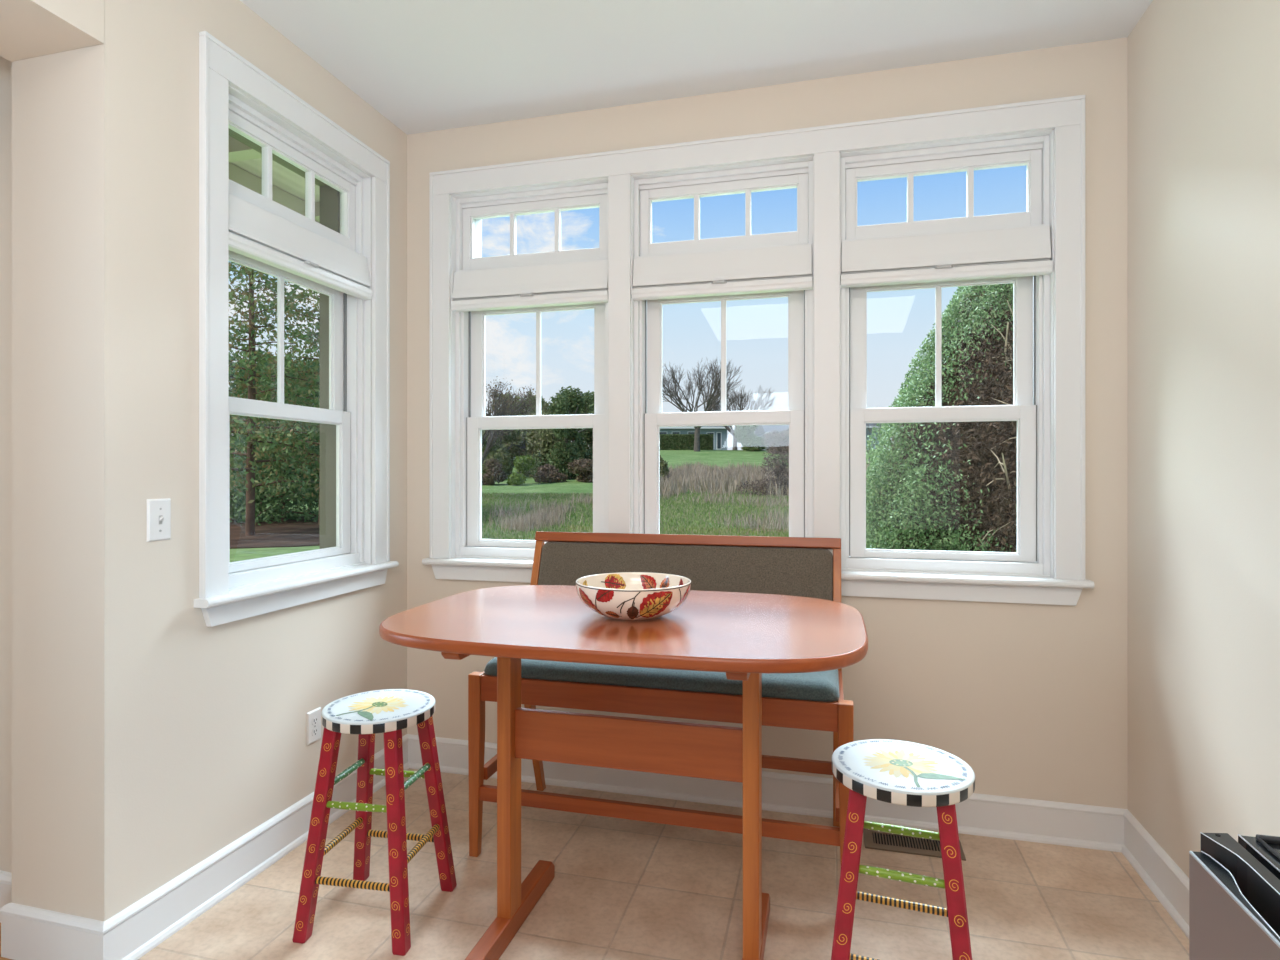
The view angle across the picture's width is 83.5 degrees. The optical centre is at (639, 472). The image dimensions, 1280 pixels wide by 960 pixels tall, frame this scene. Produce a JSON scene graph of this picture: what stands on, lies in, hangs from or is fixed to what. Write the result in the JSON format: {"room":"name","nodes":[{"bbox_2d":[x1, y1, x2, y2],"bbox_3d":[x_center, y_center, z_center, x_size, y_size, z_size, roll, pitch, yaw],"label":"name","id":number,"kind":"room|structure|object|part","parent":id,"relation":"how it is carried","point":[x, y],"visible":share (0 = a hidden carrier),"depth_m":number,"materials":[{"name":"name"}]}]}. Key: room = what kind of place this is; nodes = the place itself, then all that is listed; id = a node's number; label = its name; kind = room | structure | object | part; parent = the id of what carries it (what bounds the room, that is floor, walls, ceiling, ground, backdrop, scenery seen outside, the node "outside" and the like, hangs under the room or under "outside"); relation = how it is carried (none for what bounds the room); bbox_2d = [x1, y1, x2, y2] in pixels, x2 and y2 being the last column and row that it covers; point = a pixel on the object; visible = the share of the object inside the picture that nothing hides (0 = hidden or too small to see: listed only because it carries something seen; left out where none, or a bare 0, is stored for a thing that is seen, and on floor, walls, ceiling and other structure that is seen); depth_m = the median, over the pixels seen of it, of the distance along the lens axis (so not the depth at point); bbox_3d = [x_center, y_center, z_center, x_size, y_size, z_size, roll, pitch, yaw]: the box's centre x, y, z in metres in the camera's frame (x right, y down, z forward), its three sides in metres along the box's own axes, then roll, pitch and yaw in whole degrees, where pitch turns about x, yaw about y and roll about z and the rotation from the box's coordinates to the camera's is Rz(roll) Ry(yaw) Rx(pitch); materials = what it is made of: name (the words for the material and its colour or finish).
{"room":"breakfast nook","nodes":[
{"label":"breakfast nook","id":0,"kind":"room"},
{"bbox_2d":[0,56,11,871],"bbox_3d":[-3.121,-0.100,2.461,3.114,2.740,0.144,0,0,15],"label":"wall","id":1,"kind":"structure","parent":0,"point":[5,65],"depth_m":2.04,"materials":[{"name":"beige paint"}]},
{"bbox_2d":[0,870,11,921],"bbox_3d":[-3.093,1.202,2.369,3.014,0.136,0.018,0,0,15],"label":"baseboard","id":2,"kind":"structure","parent":1,"relation":"attached to","point":[5,877],"depth_m":2.02,"materials":[{"name":"white paint"}]},
{"bbox_2d":[12,0,104,920],"bbox_3d":[-1.470,-0.100,1.993,0.315,2.740,0.290,0,0,15],"label":"wall","id":3,"kind":"structure","parent":0,"point":[58,99],"depth_m":1.85,"materials":[{"name":"beige paint"}]},
{"bbox_2d":[0,903,103,959],"bbox_3d":[-1.509,1.202,1.844,0.351,0.136,0.018,0,0,15],"label":"baseboard","id":4,"kind":"structure","parent":3,"relation":"attached to","point":[27,932],"depth_m":1.84,"materials":[{"name":"white paint"}]},
{"bbox_2d":[0,0,406,920],"bbox_3d":[-1.845,-0.100,0.565,0.315,2.740,5.357,0,0,15],"label":"wall","id":5,"kind":"structure","parent":0,"point":[205,727],"depth_m":2.02,"materials":[{"name":"beige paint"}]},
{"bbox_2d":[147,498,170,541],"bbox_3d":[-1.307,0.128,1.958,0.018,0.115,0.072,0,0,15],"label":"light switch","id":6,"kind":"object","parent":5,"relation":"attached to","point":[158,510],"visible":1,"depth_m":1.95,"materials":[{"name":"white plastic"}]},
{"bbox_2d":[103,734,408,959],"bbox_3d":[-1.174,1.202,2.448,0.027,0.136,1.374,0,0,15],"label":"baseboard","id":7,"kind":"structure","parent":5,"relation":"attached to","point":[134,931],"depth_m":2.12,"materials":[{"name":"white paint"}]},
{"bbox_2d":[194,31,398,626],"bbox_3d":[-1.190,-0.415,2.528,0.154,1.735,0.940,0,0,15],"label":"trim","id":8,"kind":"structure","parent":5,"relation":"attached to","point":[220,66],"depth_m":2.16,"materials":[{"name":"white paint"}]},
{"bbox_2d":[229,84,371,590],"bbox_3d":[-1.286,-0.393,2.553,0.241,1.594,0.731,0,0,15],"label":"window","id":9,"kind":"structure","parent":5,"relation":"in","point":[344,414],"depth_m":2.80,"materials":[{"name":"white paint"}]},
{"bbox_3d":[-1.349,-0.393,2.570,0.109,1.594,0.731,0,0,15],"label":"outside frame","id":10,"kind":"part","parent":9,"relation":"part of","materials":[{"name":"brown"}]},
{"bbox_3d":[-1.276,-0.475,2.551,0.024,0.566,0.646,0,0,15],"label":"sash","id":11,"kind":"part","parent":9,"relation":"part of","materials":[{"name":"white paint"}]},
{"bbox_3d":[-1.246,0.037,2.543,0.028,0.559,0.647,0,0,15],"label":"sash","id":12,"kind":"part","parent":9,"relation":"part of","materials":[{"name":"white paint"}]},
{"bbox_3d":[-1.241,-1.010,2.542,0.037,0.272,0.680,0,0,15],"label":"transom sash","id":13,"kind":"part","parent":9,"relation":"part of","materials":[{"name":"white paint"}]},
{"bbox_2d":[229,194,372,299],"bbox_3d":[-1.172,-0.777,2.522,0.060,0.169,0.720,0,0,15],"label":"window shade","id":14,"kind":"object","parent":9,"relation":"attached to","point":[256,233],"visible":0.83,"depth_m":2.46,"materials":[{"name":"white fabric"}]},
{"bbox_3d":[-1.179,-0.714,2.524,0.042,0.041,0.717,0,0,15],"label":"rail","id":15,"kind":"part","parent":14,"relation":"part of","materials":[{"name":"white plastic"}]},
{"bbox_2d":[306,707,320,745],"bbox_3d":[-1.157,0.900,2.549,0.008,0.115,0.072,0,0,15],"label":"wall outlet","id":16,"kind":"object","parent":5,"relation":"attached to","point":[313,718],"visible":1,"depth_m":2.54,"materials":[{"name":"white plastic"}]},
{"bbox_2d":[312,716,318,724],"bbox_3d":[-1.154,0.880,2.548,0.002,0.026,0.033,0,0,15],"label":"socket","id":17,"kind":"object","parent":16,"relation":"attached to","point":[315,719],"depth_m":2.55,"materials":[{"name":"grey plastic"}]},
{"bbox_2d":[312,727,318,735],"bbox_3d":[-1.154,0.919,2.548,0.002,0.026,0.033,0,0,15],"label":"socket","id":18,"kind":"object","parent":16,"relation":"attached to","point":[315,730],"depth_m":2.55,"materials":[{"name":"grey plastic"}]},
{"bbox_2d":[230,450,927,561],"bbox_3d":[16.494,-1.030,62.872,240.000,5.800,190.000,0,0,15],"label":"ground","id":19,"kind":"structure","parent":0,"point":[673,457],"depth_m":44.05,"materials":[{"name":"green plant"}]},
{"bbox_2d":[229,346,319,511],"bbox_3d":[-17.103,-1.875,33.255,9.313,7.735,8.817,0,0,0],"label":"conifer tree","id":20,"kind":"object","parent":19,"relation":"on","point":[241,346],"visible":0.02,"depth_m":32.55,"materials":[{"name":"green plant"}]},
{"bbox_2d":[274,369,319,508],"bbox_3d":[-13.525,-1.782,33.777,8.014,7.506,6.298,0,0,31],"label":"conifer tree","id":21,"kind":"object","parent":19,"relation":"on","point":[317,369],"visible":0.02,"depth_m":32.50,"materials":[{"name":"green plant"}]},
{"bbox_2d":[291,356,319,508],"bbox_3d":[-16.287,-2.000,36.106,7.251,7.943,7.012,0,0,15],"label":"conifer tree","id":22,"kind":"object","parent":19,"relation":"on","point":[308,361],"visible":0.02,"depth_m":35.73,"materials":[{"name":"green plant"}]},
{"bbox_2d":[230,511,506,548],"bbox_3d":[-12.315,1.638,24.049,15.144,0.564,13.106,0,0,15],"label":"mulch bed","id":23,"kind":"object","parent":19,"relation":"on","point":[288,533],"visible":0.05,"depth_m":21.02,"materials":[{"name":"brown soil"}]},
{"bbox_2d":[229,352,314,522],"bbox_3d":[-15.666,-1.243,26.779,7.899,7.005,7.702,0,0,-21],"label":"conifer tree","id":24,"kind":"object","parent":23,"relation":"on","point":[237,506],"visible":0.04,"depth_m":26.44,"materials":[{"name":"green plant"}]},
{"bbox_2d":[229,261,319,535],"bbox_3d":[-11.303,-3.383,20.880,7.566,10.709,6.384,0,0,44],"label":"conifer tree","id":25,"kind":"object","parent":23,"relation":"on","point":[250,471],"visible":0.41,"depth_m":20.91,"materials":[{"name":"green plant"}]},
{"bbox_2d":[230,358,319,525],"bbox_3d":[-13.141,-0.883,26.511,7.430,6.810,6.781,0,0,24],"label":"conifer tree","id":26,"kind":"object","parent":23,"relation":"on","point":[271,510],"visible":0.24,"depth_m":25.08,"materials":[{"name":"green plant"}]},
{"bbox_2d":[230,289,319,524],"bbox_3d":[-10.216,-3.037,24.185,6.706,10.016,5.548,0,0,-24],"label":"conifer tree","id":27,"kind":"object","parent":23,"relation":"on","point":[310,316],"visible":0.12,"depth_m":23.55,"materials":[{"name":"green plant"}]},
{"bbox_2d":[482,458,506,484],"bbox_3d":[-9.136,-0.066,43.725,1.828,1.756,1.840,0,0,15],"label":"shrub","id":28,"kind":"object","parent":19,"relation":"on","point":[494,473],"visible":0.94,"depth_m":43.43,"materials":[{"name":"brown plant"}]},
{"bbox_2d":[482,429,520,477],"bbox_3d":[-10.249,-1.692,50.315,3.558,4.407,4.310,0,0,15],"label":"tree","id":29,"kind":"object","parent":19,"relation":"on","point":[495,451],"visible":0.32,"depth_m":48.90,"materials":[{"name":"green plant"}]},
{"bbox_2d":[486,393,523,465],"bbox_3d":[-11.449,-3.528,59.818,4.051,6.233,4.306,0,0,-26],"label":"tree","id":30,"kind":"object","parent":19,"relation":"on","point":[518,397],"visible":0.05,"depth_m":59.60,"materials":[{"name":"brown plant"}]},
{"bbox_2d":[482,376,535,463],"bbox_3d":[-7.580,-1.594,33.029,5.735,5.834,6.708,0,0,-3],"label":"bare tree","id":31,"kind":"object","parent":19,"relation":"on","point":[494,437],"visible":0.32,"depth_m":32.26,"materials":[{"name":"grey plant"}]},
{"bbox_2d":[506,454,535,484],"bbox_3d":[-7.488,-0.186,43.870,1.790,1.996,2.363,0,0,15],"label":"shrub","id":32,"kind":"object","parent":19,"relation":"on","point":[523,464],"visible":0.99,"depth_m":43.63,"materials":[{"name":"green plant"}]},
{"bbox_2d":[502,408,543,472],"bbox_3d":[-9.198,-2.322,52.723,5.098,5.066,3.722,0,0,-30],"label":"tree","id":33,"kind":"object","parent":19,"relation":"on","point":[514,451],"visible":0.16,"depth_m":52.05,"materials":[{"name":"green plant"}]},
{"bbox_2d":[518,392,549,415],"bbox_3d":[-9.542,-3.737,61.521,4.614,6.378,5.192,0,0,15],"label":"tree","id":34,"kind":"object","parent":19,"relation":"on","point":[544,404],"visible":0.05,"depth_m":60.14,"materials":[{"name":"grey plant"}]},
{"bbox_2d":[514,429,558,476],"bbox_3d":[-7.007,-1.794,50.924,2.624,4.382,3.607,0,0,-42],"label":"tree","id":35,"kind":"object","parent":19,"relation":"on","point":[539,442],"visible":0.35,"depth_m":50.08,"materials":[{"name":"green plant"}]},
{"bbox_2d":[533,464,567,482],"bbox_3d":[-5.755,0.043,45.908,1.903,1.324,2.629,0,0,15],"label":"shrub","id":36,"kind":"object","parent":19,"relation":"on","point":[547,473],"visible":1,"depth_m":45.63,"materials":[{"name":"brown plant"}]},
{"bbox_2d":[541,401,575,446],"bbox_3d":[-7.106,-3.413,60.146,4.791,5.945,4.372,0,0,15],"label":"tree","id":37,"kind":"object","parent":19,"relation":"on","point":[545,412],"visible":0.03,"depth_m":59.15,"materials":[{"name":"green plant"}]},
{"bbox_2d":[530,386,593,478],"bbox_3d":[-4.596,-2.755,49.522,5.700,6.585,4.733,0,0,-32],"label":"evergreen tree","id":38,"kind":"object","parent":19,"relation":"on","point":[569,402],"visible":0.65,"depth_m":48.39,"materials":[{"name":"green plant"}]},
{"bbox_2d":[567,458,592,482],"bbox_3d":[-3.562,-0.146,46.092,2.228,1.674,2.352,0,0,-45],"label":"shrub","id":39,"kind":"object","parent":19,"relation":"on","point":[583,467],"visible":0.9,"depth_m":45.58,"materials":[{"name":"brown plant"}]},
{"bbox_2d":[574,390,593,458],"bbox_3d":[-2.997,-2.879,51.610,4.500,6.323,4.459,0,0,15],"label":"tree","id":40,"kind":"object","parent":19,"relation":"on","point":[588,434],"visible":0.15,"depth_m":51.30,"materials":[{"name":"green plant"}]},
{"bbox_2d":[482,491,788,539],"bbox_3d":[-2.408,1.401,25.662,20.770,0.937,26.751,0,0,15],"label":"grass","id":41,"kind":"structure","parent":19,"relation":"on","point":[488,500],"depth_m":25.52,"materials":[{"name":"green plant"}]},
{"bbox_2d":[660,455,671,482],"bbox_3d":[1.079,0.080,38.122,0.891,2.112,1.724,0,0,-29],"label":"shrub","id":42,"kind":"object","parent":19,"relation":"on","point":[664,469],"visible":0.41,"depth_m":37.85,"materials":[{"name":"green plant"}]},
{"bbox_2d":[660,433,713,449],"bbox_3d":[5.173,-3.681,85.942,7.330,2.172,1.624,0,0,0],"label":"hedge","id":43,"kind":"object","parent":19,"relation":"on","point":[669,441],"visible":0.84,"depth_m":85.35,"materials":[{"name":"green plant"}]},
{"bbox_2d":[660,426,730,449],"bbox_3d":[6.416,-5.640,103.970,12.300,6.100,9.060,0,0,0],"label":"house","id":44,"kind":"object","parent":19,"relation":"on","point":[719,441],"visible":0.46,"depth_m":99.95,"materials":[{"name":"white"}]},
{"bbox_3d":[11.016,-4.490,99.935,0.500,2.200,0.030,0,0,0],"label":"pane","id":45,"kind":"part","parent":44,"relation":"part of","materials":[{"name":"grey"}]},
{"bbox_2d":[662,358,741,451],"bbox_3d":[6.039,-7.986,81.368,11.529,11.220,10.594,0,0,15],"label":"bare tree","id":46,"kind":"object","parent":19,"relation":"on","point":[716,394],"visible":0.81,"depth_m":81.08,"materials":[{"name":"grey plant"}]},
{"bbox_2d":[700,385,775,449],"bbox_3d":[12.188,-7.317,91.454,10.770,9.039,11.174,0,0,15],"label":"bare tree","id":47,"kind":"object","parent":19,"relation":"on","point":[736,398],"visible":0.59,"depth_m":90.28,"materials":[{"name":"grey plant"}]},
{"bbox_2d":[734,425,765,450],"bbox_3d":[12.825,-4.707,83.752,4.202,4.432,5.130,0,0,15],"label":"tree","id":48,"kind":"object","parent":19,"relation":"on","point":[744,434],"visible":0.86,"depth_m":82.50,"materials":[{"name":"grey plant"}]},
{"bbox_2d":[736,446,788,495],"bbox_3d":[6.707,-0.021,34.286,2.354,2.583,4.113,0,0,-43],"label":"shrub","id":49,"kind":"object","parent":19,"relation":"on","point":[781,466],"visible":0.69,"depth_m":34.45,"materials":[{"name":"grey plant"}]},
{"bbox_2d":[755,425,788,449],"bbox_3d":[21.869,-5.142,101.970,9.800,5.200,9.060,0,0,0],"label":"house","id":50,"kind":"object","parent":19,"relation":"on","point":[762,429],"visible":0.1,"depth_m":99.00,"materials":[{"name":"grey"}]},
{"bbox_2d":[763,429,788,453],"bbox_3d":[16.176,-3.407,78.019,5.620,2.908,4.964,0,0,15],"label":"shrub","id":51,"kind":"object","parent":19,"relation":"on","point":[782,440],"visible":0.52,"depth_m":77.41,"materials":[{"name":"grey plant"}]},
{"bbox_2d":[660,459,899,498],"bbox_3d":[12.886,0.044,43.509,25.750,2.473,24.461,0,0,0],"label":"meadow grass","id":52,"kind":"structure","parent":19,"relation":"on","point":[696,476],"depth_m":37.72,"materials":[{"name":"beige plant"}]},
{"bbox_2d":[866,423,880,449],"bbox_3d":[27.866,-5.100,92.970,5.800,5.500,7.060,0,0,0],"label":"house","id":53,"kind":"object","parent":19,"relation":"on","point":[870,424],"visible":0.02,"depth_m":89.99,"materials":[{"name":"blue"}]},
{"bbox_2d":[866,423,892,461],"bbox_3d":[19.523,-3.035,60.069,4.469,5.090,5.084,0,0,4],"label":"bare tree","id":54,"kind":"object","parent":19,"relation":"on","point":[867,423],"visible":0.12,"depth_m":59.61,"materials":[{"name":"grey plant"}]},
{"bbox_2d":[866,283,1016,552],"bbox_3d":[2.550,0.202,5.018,2.255,3.540,2.316,0,0,0],"label":"tree","id":55,"kind":"object","parent":19,"relation":"on","point":[960,494],"visible":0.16,"depth_m":4.66,"materials":[{"name":"green plant"}]},
{"bbox_2d":[0,768,1188,959],"bbox_3d":[-0.889,1.370,-0.435,8.900,0.200,6.907,0,0,15],"label":"floor","id":56,"kind":"structure","parent":0,"point":[619,889],"depth_m":2.13,"materials":[{"name":"tile"}]},
{"bbox_2d":[292,689,456,955],"bbox_3d":[-0.753,0.969,2.074,0.329,0.601,0.329,0,0,10],"label":"bar stool","id":57,"kind":"object","parent":56,"relation":"on","point":[387,712],"visible":1,"depth_m":1.98,"materials":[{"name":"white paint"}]},
{"bbox_3d":[-0.888,0.983,1.978,0.130,0.575,0.048,0,0,-35],"label":"leg","id":58,"kind":"part","parent":57,"relation":"part of","materials":[{"name":"paint"}]},
{"bbox_3d":[-0.848,0.983,2.209,0.048,0.575,0.130,0,0,-35],"label":"leg","id":59,"kind":"part","parent":57,"relation":"part of","materials":[{"name":"paint"}]},
{"bbox_3d":[-0.753,0.686,2.074,0.310,0.034,0.310,0,0,43],"label":"seat","id":60,"kind":"part","parent":57,"relation":"part of","materials":[{"name":"white paint"}]},
{"bbox_3d":[-0.657,0.983,1.939,0.049,0.575,0.130,0,0,-35],"label":"leg","id":61,"kind":"part","parent":57,"relation":"part of","materials":[{"name":"paint"}]},
{"bbox_3d":[-0.618,0.983,2.170,0.130,0.575,0.048,0,0,-35],"label":"leg","id":62,"kind":"part","parent":57,"relation":"part of","materials":[{"name":"paint"}]},
{"bbox_2d":[379,585,867,959],"bbox_3d":[-0.028,0.820,1.895,1.194,0.900,0.818,0,0,15],"label":"trestle table","id":63,"kind":"object","parent":56,"relation":"on","point":[744,636],"visible":0.98,"depth_m":1.83,"materials":[{"name":"brown wood"}]},
{"bbox_3d":[-0.361,0.824,1.983,0.041,0.776,0.075,0,0,15],"label":"post","id":64,"kind":"part","parent":63,"relation":"part of","materials":[{"name":"brown wood"}]},
{"bbox_2d":[576,572,690,620],"bbox_3d":[-0.017,0.323,1.855,0.299,0.092,0.299,0,0,5],"label":"bowl","id":65,"kind":"object","parent":63,"relation":"on","point":[631,596],"visible":1,"depth_m":1.76,"materials":[{"name":"beige ceramic"}]},
{"bbox_3d":[0.284,0.824,1.813,0.041,0.776,0.075,0,0,15],"label":"post","id":66,"kind":"part","parent":63,"relation":"part of","materials":[{"name":"brown wood"}]},
{"bbox_2d":[468,531,853,865],"bbox_3d":[0.092,0.751,2.482,1.224,1.037,0.549,0,0,15],"label":"bench","id":67,"kind":"object","parent":56,"relation":"on","point":[790,566],"visible":0.61,"depth_m":2.34,"materials":[{"name":"brown wood"}]},
{"bbox_3d":[-0.543,0.969,2.388,0.043,0.603,0.043,0,0,15],"label":"leg","id":68,"kind":"part","parent":67,"relation":"part of","materials":[{"name":"brown wood"}]},
{"bbox_3d":[-0.416,0.756,2.800,0.028,1.028,0.192,0,0,15],"label":"leg","id":69,"kind":"part","parent":67,"relation":"part of","materials":[{"name":"brown wood"}]},
{"bbox_3d":[0.027,0.711,2.233,1.138,0.082,0.022,0,0,15],"label":"rail","id":70,"kind":"part","parent":67,"relation":"part of","materials":[{"name":"brown wood"}]},
{"bbox_2d":[484,657,839,701],"bbox_3d":[0.071,0.640,2.401,1.148,0.058,0.353,0,0,15],"label":"seat cushion","id":71,"kind":"object","parent":67,"relation":"on","point":[822,686],"depth_m":2.22,"materials":[{"name":"teal fabric"}]},
{"bbox_2d":[538,541,832,600],"bbox_3d":[0.141,0.419,2.670,1.118,0.295,0.110,0,0,15],"label":"cushion","id":72,"kind":"object","parent":67,"relation":"on","point":[777,568],"depth_m":2.64,"materials":[{"name":"grey fabric"}]},
{"bbox_3d":[0.153,0.254,2.717,1.171,0.043,0.041,0,0,15],"label":"rail","id":73,"kind":"part","parent":67,"relation":"part of","materials":[{"name":"brown wood"}]},
{"bbox_3d":[0.691,0.756,2.510,0.028,1.028,0.192,0,0,15],"label":"leg","id":74,"kind":"part","parent":67,"relation":"part of","materials":[{"name":"brown wood"}]},
{"bbox_3d":[0.632,0.709,2.274,0.022,0.078,0.341,0,0,15],"label":"rail","id":75,"kind":"part","parent":67,"relation":"part of","materials":[{"name":"brown wood"}]},
{"bbox_3d":[0.599,0.969,2.088,0.043,0.603,0.043,0,0,15],"label":"leg","id":76,"kind":"part","parent":67,"relation":"part of","materials":[{"name":"brown wood"}]},
{"bbox_2d":[831,739,974,959],"bbox_3d":[0.603,0.969,1.655,0.329,0.601,0.329,0,0,20],"label":"bar stool","id":77,"kind":"object","parent":56,"relation":"on","point":[906,773],"visible":1,"depth_m":1.57,"materials":[{"name":"white paint"}]},
{"bbox_3d":[0.453,0.983,1.585,0.130,0.575,0.048,0,0,-25],"label":"leg","id":78,"kind":"part","parent":77,"relation":"part of","materials":[{"name":"paint"}]},
{"bbox_3d":[0.603,0.686,1.655,0.310,0.034,0.310,0,0,5],"label":"seat","id":79,"kind":"part","parent":77,"relation":"part of","materials":[{"name":"white paint"}]},
{"bbox_3d":[0.673,0.983,1.506,0.048,0.575,0.130,0,0,-25],"label":"leg","id":80,"kind":"part","parent":77,"relation":"part of","materials":[{"name":"paint"}]},
{"bbox_2d":[863,828,965,860],"bbox_3d":[0.933,1.267,2.456,0.320,0.006,0.146,0,0,15],"label":"floor vent","id":81,"kind":"object","parent":56,"relation":"in","point":[885,841],"visible":0.77,"depth_m":2.45,"materials":[{"name":"brown metal"}]},
{"bbox_2d":[1189,832,1279,959],"bbox_3d":[0.754,0.813,0.298,0.614,0.914,0.740,0,0,15],"label":"range","id":82,"kind":"object","parent":56,"relation":"on","point":[1234,886],"visible":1,"depth_m":0.66,"materials":[{"name":"grey metal"}]},
{"bbox_2d":[1238,834,1279,879],"bbox_3d":[0.777,0.379,0.290,0.564,0.045,0.736,0,0,15],"label":"cooktop","id":83,"kind":"object","parent":82,"relation":"in","point":[1264,850],"depth_m":0.69,"materials":[{"name":"grey metal"}]},
{"bbox_2d":[240,0,1152,134],"bbox_3d":[-0.916,-1.570,-0.438,9.050,0.200,7.087,0,0,15],"label":"ceiling","id":84,"kind":"structure","parent":0,"point":[423,65],"depth_m":2.44,"materials":[{"name":"white paint"}]},
{"bbox_2d":[407,37,1127,808],"bbox_3d":[0.310,-0.180,2.841,3.097,3.500,0.140,0,0,15],"label":"wall","id":85,"kind":"structure","parent":0,"point":[1033,698],"depth_m":2.54,"materials":[{"name":"beige paint"}]},
{"bbox_2d":[229,136,319,222],"bbox_3d":[-1.846,-1.730,3.663,1.570,0.400,2.750,0,0,15],"label":"porch roof","id":86,"kind":"structure","parent":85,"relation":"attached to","point":[245,163],"depth_m":4.20,"materials":[{"name":"green"}]},
{"bbox_2d":[451,178,607,559],"bbox_3d":[-0.434,-0.393,3.090,0.713,1.594,0.241,0,0,15],"label":"window","id":87,"kind":"structure","parent":85,"relation":"in","point":[469,418],"depth_m":3.06,"materials":[{"name":"white paint"}]},
{"bbox_3d":[-0.417,-0.393,3.154,0.713,1.594,0.109,0,0,15],"label":"outside frame","id":88,"kind":"part","parent":87,"relation":"part of","materials":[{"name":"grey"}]},
{"bbox_2d":[451,260,607,311],"bbox_3d":[-0.464,-0.777,2.976,0.702,0.169,0.060,0,0,15],"label":"window shade","id":89,"kind":"object","parent":87,"relation":"attached to","point":[577,283],"visible":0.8,"depth_m":2.97,"materials":[{"name":"white fabric"}]},
{"bbox_3d":[-0.463,-0.714,2.983,0.699,0.041,0.042,0,0,15],"label":"rail","id":90,"kind":"part","parent":89,"relation":"part of","materials":[{"name":"white"}]},
{"bbox_3d":[-0.445,-1.010,3.045,0.662,0.272,0.037,0,0,15],"label":"transom sash","id":91,"kind":"part","parent":87,"relation":"part of","materials":[{"name":"white paint"}]},
{"bbox_3d":[-0.444,0.037,3.050,0.629,0.559,0.028,0,0,15],"label":"sash","id":92,"kind":"part","parent":87,"relation":"part of","materials":[{"name":"white paint"}]},
{"bbox_3d":[-0.436,-0.475,3.080,0.628,0.566,0.024,0,0,15],"label":"sash","id":93,"kind":"part","parent":87,"relation":"part of","materials":[{"name":"white paint"}]},
{"bbox_2d":[631,155,813,537],"bbox_3d":[0.338,-0.393,2.887,0.715,1.594,0.241,0,0,15],"label":"window","id":94,"kind":"structure","parent":85,"relation":"in","point":[647,416],"depth_m":2.84,"materials":[{"name":"white paint"}]},
{"bbox_2d":[631,244,812,300],"bbox_3d":[0.307,-0.777,2.774,0.704,0.169,0.060,0,0,15],"label":"window shade","id":95,"kind":"object","parent":94,"relation":"attached to","point":[782,268],"visible":1,"depth_m":2.77,"materials":[{"name":"white fabric"}]},
{"bbox_3d":[0.309,-0.714,2.781,0.701,0.041,0.042,0,0,15],"label":"rail","id":96,"kind":"part","parent":95,"relation":"part of","materials":[{"name":"white"}]},
{"bbox_3d":[0.327,-1.010,2.843,0.664,0.272,0.037,0,0,15],"label":"transom sash","id":97,"kind":"part","parent":94,"relation":"part of","materials":[{"name":"white paint"}]},
{"bbox_3d":[0.328,0.037,2.848,0.631,0.559,0.028,0,0,15],"label":"sash","id":98,"kind":"part","parent":94,"relation":"part of","materials":[{"name":"white paint"}]},
{"bbox_3d":[0.336,-0.475,2.878,0.630,0.566,0.024,0,0,15],"label":"sash","id":99,"kind":"part","parent":94,"relation":"part of","materials":[{"name":"white paint"}]},
{"bbox_2d":[422,95,1093,605],"bbox_3d":[0.317,-0.415,2.791,2.526,1.735,0.154,0,0,15],"label":"trim","id":100,"kind":"structure","parent":85,"relation":"attached to","point":[1065,115],"depth_m":2.65,"materials":[{"name":"white paint"}]},
{"bbox_2d":[407,734,1126,851],"bbox_3d":[0.313,1.202,2.754,2.747,0.136,0.027,0,0,15],"label":"baseboard","id":101,"kind":"structure","parent":85,"relation":"attached to","point":[1022,819],"depth_m":2.66,"materials":[{"name":"white paint"}]},
{"bbox_2d":[840,129,1053,577],"bbox_3d":[1.115,-0.393,2.683,0.718,1.594,0.241,0,0,15],"label":"window","id":102,"kind":"structure","parent":85,"relation":"in","point":[1032,408],"depth_m":2.60,"materials":[{"name":"white paint"}]},
{"bbox_3d":[1.132,-0.393,2.747,0.718,1.594,0.109,0,0,15],"label":"outside frame","id":103,"kind":"part","parent":102,"relation":"part of","materials":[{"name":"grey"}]},
{"bbox_3d":[1.113,-0.475,2.674,0.633,0.566,0.024,0,0,15],"label":"sash","id":104,"kind":"part","parent":102,"relation":"part of","materials":[{"name":"white paint"}]},
{"bbox_3d":[1.105,0.037,2.644,0.634,0.559,0.028,0,0,15],"label":"sash","id":105,"kind":"part","parent":102,"relation":"part of","materials":[{"name":"white paint"}]},
{"bbox_3d":[1.104,-1.010,2.639,0.667,0.272,0.037,0,0,15],"label":"transom sash","id":106,"kind":"part","parent":102,"relation":"part of","materials":[{"name":"white paint"}]},
{"bbox_2d":[840,225,1052,287],"bbox_3d":[1.085,-0.777,2.570,0.707,0.169,0.060,0,0,15],"label":"window shade","id":107,"kind":"object","parent":102,"relation":"attached to","point":[1023,251],"visible":0.97,"depth_m":2.56,"materials":[{"name":"white fabric"}]},
{"bbox_3d":[1.086,-0.714,2.577,0.704,0.041,0.042,0,0,15],"label":"rail","id":108,"kind":"part","parent":107,"relation":"part of","materials":[{"name":"white plastic"}]},
{"bbox_2d":[1128,0,1279,877],"bbox_3d":[1.335,-0.100,0.945,0.150,2.740,3.006,0,0,15],"label":"wall","id":109,"kind":"structure","parent":0,"point":[1204,75],"depth_m":1.95,"materials":[{"name":"beige paint"}]},
{"bbox_2d":[1122,809,1188,938],"bbox_3d":[1.396,1.202,1.524,0.027,0.136,1.857,0,0,15],"label":"baseboard","id":110,"kind":"structure","parent":109,"relation":"attached to","point":[1156,868],"depth_m":2.16,"materials":[{"name":"white paint"}]}
]}

